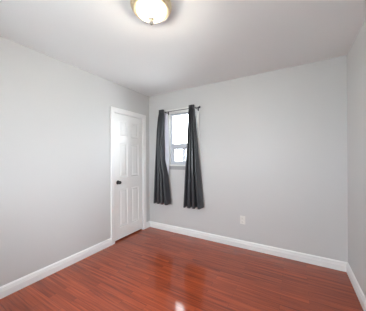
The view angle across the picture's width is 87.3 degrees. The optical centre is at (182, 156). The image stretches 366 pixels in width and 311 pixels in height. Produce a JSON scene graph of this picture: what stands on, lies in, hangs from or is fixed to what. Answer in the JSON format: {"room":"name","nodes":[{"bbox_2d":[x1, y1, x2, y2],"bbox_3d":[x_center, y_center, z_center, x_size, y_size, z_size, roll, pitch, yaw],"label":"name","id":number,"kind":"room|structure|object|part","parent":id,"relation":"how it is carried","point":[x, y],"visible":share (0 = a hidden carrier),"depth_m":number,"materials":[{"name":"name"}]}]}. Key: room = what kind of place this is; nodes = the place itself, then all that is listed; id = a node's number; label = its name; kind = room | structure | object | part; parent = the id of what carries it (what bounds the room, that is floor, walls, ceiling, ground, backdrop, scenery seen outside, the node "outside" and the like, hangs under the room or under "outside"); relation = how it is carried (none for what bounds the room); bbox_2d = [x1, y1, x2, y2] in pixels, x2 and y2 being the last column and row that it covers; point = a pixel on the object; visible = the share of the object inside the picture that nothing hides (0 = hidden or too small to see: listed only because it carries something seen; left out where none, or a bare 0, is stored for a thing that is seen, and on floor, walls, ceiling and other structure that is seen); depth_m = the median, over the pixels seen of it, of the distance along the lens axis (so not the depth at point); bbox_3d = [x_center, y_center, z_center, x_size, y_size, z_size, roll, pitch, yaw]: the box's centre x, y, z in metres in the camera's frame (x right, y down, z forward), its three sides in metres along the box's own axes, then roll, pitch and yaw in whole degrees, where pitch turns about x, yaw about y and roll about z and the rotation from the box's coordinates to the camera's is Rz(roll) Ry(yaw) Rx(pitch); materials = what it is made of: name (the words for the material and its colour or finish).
{"room":"empty bedroom","nodes":[
{"label":"empty bedroom","id":0,"kind":"room"},
{"bbox_2d":[0,36,149,286],"bbox_3d":[-1.509,0.090,2.264,0.140,2.445,3.506,0,0,30],"label":"wall","id":1,"kind":"structure","parent":0,"point":[55,182],"depth_m":2.17,"materials":[{"name":"white paint"}]},
{"bbox_2d":[0,238,111,298],"bbox_3d":[-1.692,1.261,1.784,0.017,0.106,2.486,0,0,30],"label":"baseboard","id":2,"kind":"structure","parent":1,"relation":"attached to","point":[7,289],"depth_m":2.13,"materials":[{"name":"white paint"}]},
{"bbox_2d":[114,113,142,240],"bbox_3d":[-0.877,0.305,3.193,0.097,1.962,0.626,0,0,30],"label":"door","id":3,"kind":"structure","parent":1,"relation":"in","point":[128,130],"depth_m":3.17,"materials":[{"name":"white paint"}]},
{"bbox_2d":[110,106,146,244],"bbox_3d":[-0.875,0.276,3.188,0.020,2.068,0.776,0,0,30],"label":"trim","id":4,"kind":"structure","parent":1,"relation":"attached to","point":[112,109],"depth_m":2.90,"materials":[{"name":"white paint"}]},
{"bbox_2d":[0,227,362,310],"bbox_3d":[-0.232,1.366,1.440,3.164,0.120,3.646,0,0,30],"label":"floor","id":5,"kind":"structure","parent":0,"point":[149,269],"depth_m":2.01,"materials":[{"name":"red laminate"}]},
{"bbox_2d":[0,0,365,96],"bbox_3d":[-0.245,-1.199,1.440,3.164,0.120,3.646,0,0,30],"label":"ceiling","id":6,"kind":"structure","parent":0,"point":[200,42],"depth_m":1.81,"materials":[{"name":"white paint"}]},
{"bbox_2d":[130,0,171,24],"bbox_3d":[-0.235,-1.060,1.434,0.304,0.155,0.304,0,0,30],"label":"ceiling light","id":7,"kind":"object","parent":6,"relation":"attached to","point":[149,11],"visible":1,"depth_m":1.42,"materials":[{"name":"white glass"}]},
{"bbox_2d":[149,55,347,261],"bbox_3d":[0.646,0.079,2.954,2.884,2.445,0.140,0,0,30],"label":"wall","id":8,"kind":"structure","parent":0,"point":[273,144],"depth_m":2.56,"materials":[{"name":"white paint"}]},
{"bbox_2d":[166,105,198,169],"bbox_3d":[-0.003,-0.308,3.284,0.675,1.048,0.153,0,0,30],"label":"window","id":9,"kind":"structure","parent":8,"relation":"in","point":[172,147],"depth_m":3.34,"materials":[{"name":"grey plastic"}]},
{"bbox_3d":[-0.070,-0.032,3.358,0.247,0.281,0.022,0,0,30],"label":"slider sash","id":10,"kind":"part","parent":9,"relation":"part of","materials":[{"name":"white glass"}]},
{"bbox_2d":[163,106,199,114],"bbox_3d":[-0.053,-0.765,3.198,0.788,0.055,0.107,0,0,30],"label":"curtain rod","id":11,"kind":"object","parent":9,"relation":"attached to","point":[199,106],"visible":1,"depth_m":3.12,"materials":[{"name":"grey metal"}]},
{"bbox_2d":[153,109,170,204],"bbox_3d":[-0.376,-0.003,3.353,0.346,1.636,0.123,0,0,30],"label":"curtain","id":12,"kind":"object","parent":11,"relation":"hanging from","point":[162,195],"visible":1,"depth_m":3.33,"materials":[{"name":"grey fabric"}]},
{"bbox_2d":[183,104,203,208],"bbox_3d":[0.151,-0.009,3.044,0.346,1.640,0.129,0,0,30],"label":"curtain","id":13,"kind":"object","parent":11,"relation":"hanging from","point":[193,195],"visible":1,"depth_m":3.02,"materials":[{"name":"grey fabric"}]},
{"bbox_3d":[-0.021,-0.345,3.252,0.649,0.974,0.017,0,0,30],"label":"casing","id":14,"kind":"part","parent":9,"relation":"part of","materials":[{"name":"white paint"}]},
{"bbox_2d":[240,216,244,223],"bbox_3d":[0.853,0.903,2.749,0.072,0.116,0.009,0,0,30],"label":"wall outlet","id":15,"kind":"object","parent":8,"relation":"attached to","point":[242,218],"visible":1,"depth_m":2.75,"materials":[{"name":"white plastic"}]},
{"bbox_2d":[147,221,347,271],"bbox_3d":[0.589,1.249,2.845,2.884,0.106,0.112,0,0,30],"label":"baseboard","id":16,"kind":"structure","parent":8,"relation":"attached to","point":[298,256],"depth_m":2.63,"materials":[{"name":"white paint"}]},
{"bbox_2d":[347,19,365,297],"bbox_3d":[1.102,0.077,0.738,0.140,2.445,3.506,0,0,30],"label":"wall","id":17,"kind":"structure","parent":0,"point":[356,56],"depth_m":1.81,"materials":[{"name":"white paint"}]},
{"bbox_2d":[346,263,365,310],"bbox_3d":[1.005,1.247,0.717,0.017,0.106,3.366,0,0,30],"label":"baseboard","id":18,"kind":"structure","parent":17,"relation":"attached to","point":[354,282],"depth_m":1.81,"materials":[{"name":"white paint"}]},
{"label":"outside","id":19,"kind":"structure","parent":0,"visible":0},
{"bbox_3d":[5.541,4.426,14.149,120.000,0.300,150.000,0,0,30],"label":"ground","id":20,"kind":"structure","parent":19,"visible":0},
{"bbox_2d":[175,150,182,160],"bbox_3d":[-1.512,1.513,36.793,8.700,5.600,7.700,0,0,30],"label":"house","id":21,"kind":"structure","parent":20,"relation":"on","point":[178,153],"depth_m":32.75,"materials":[{"name":"white"}]}
]}

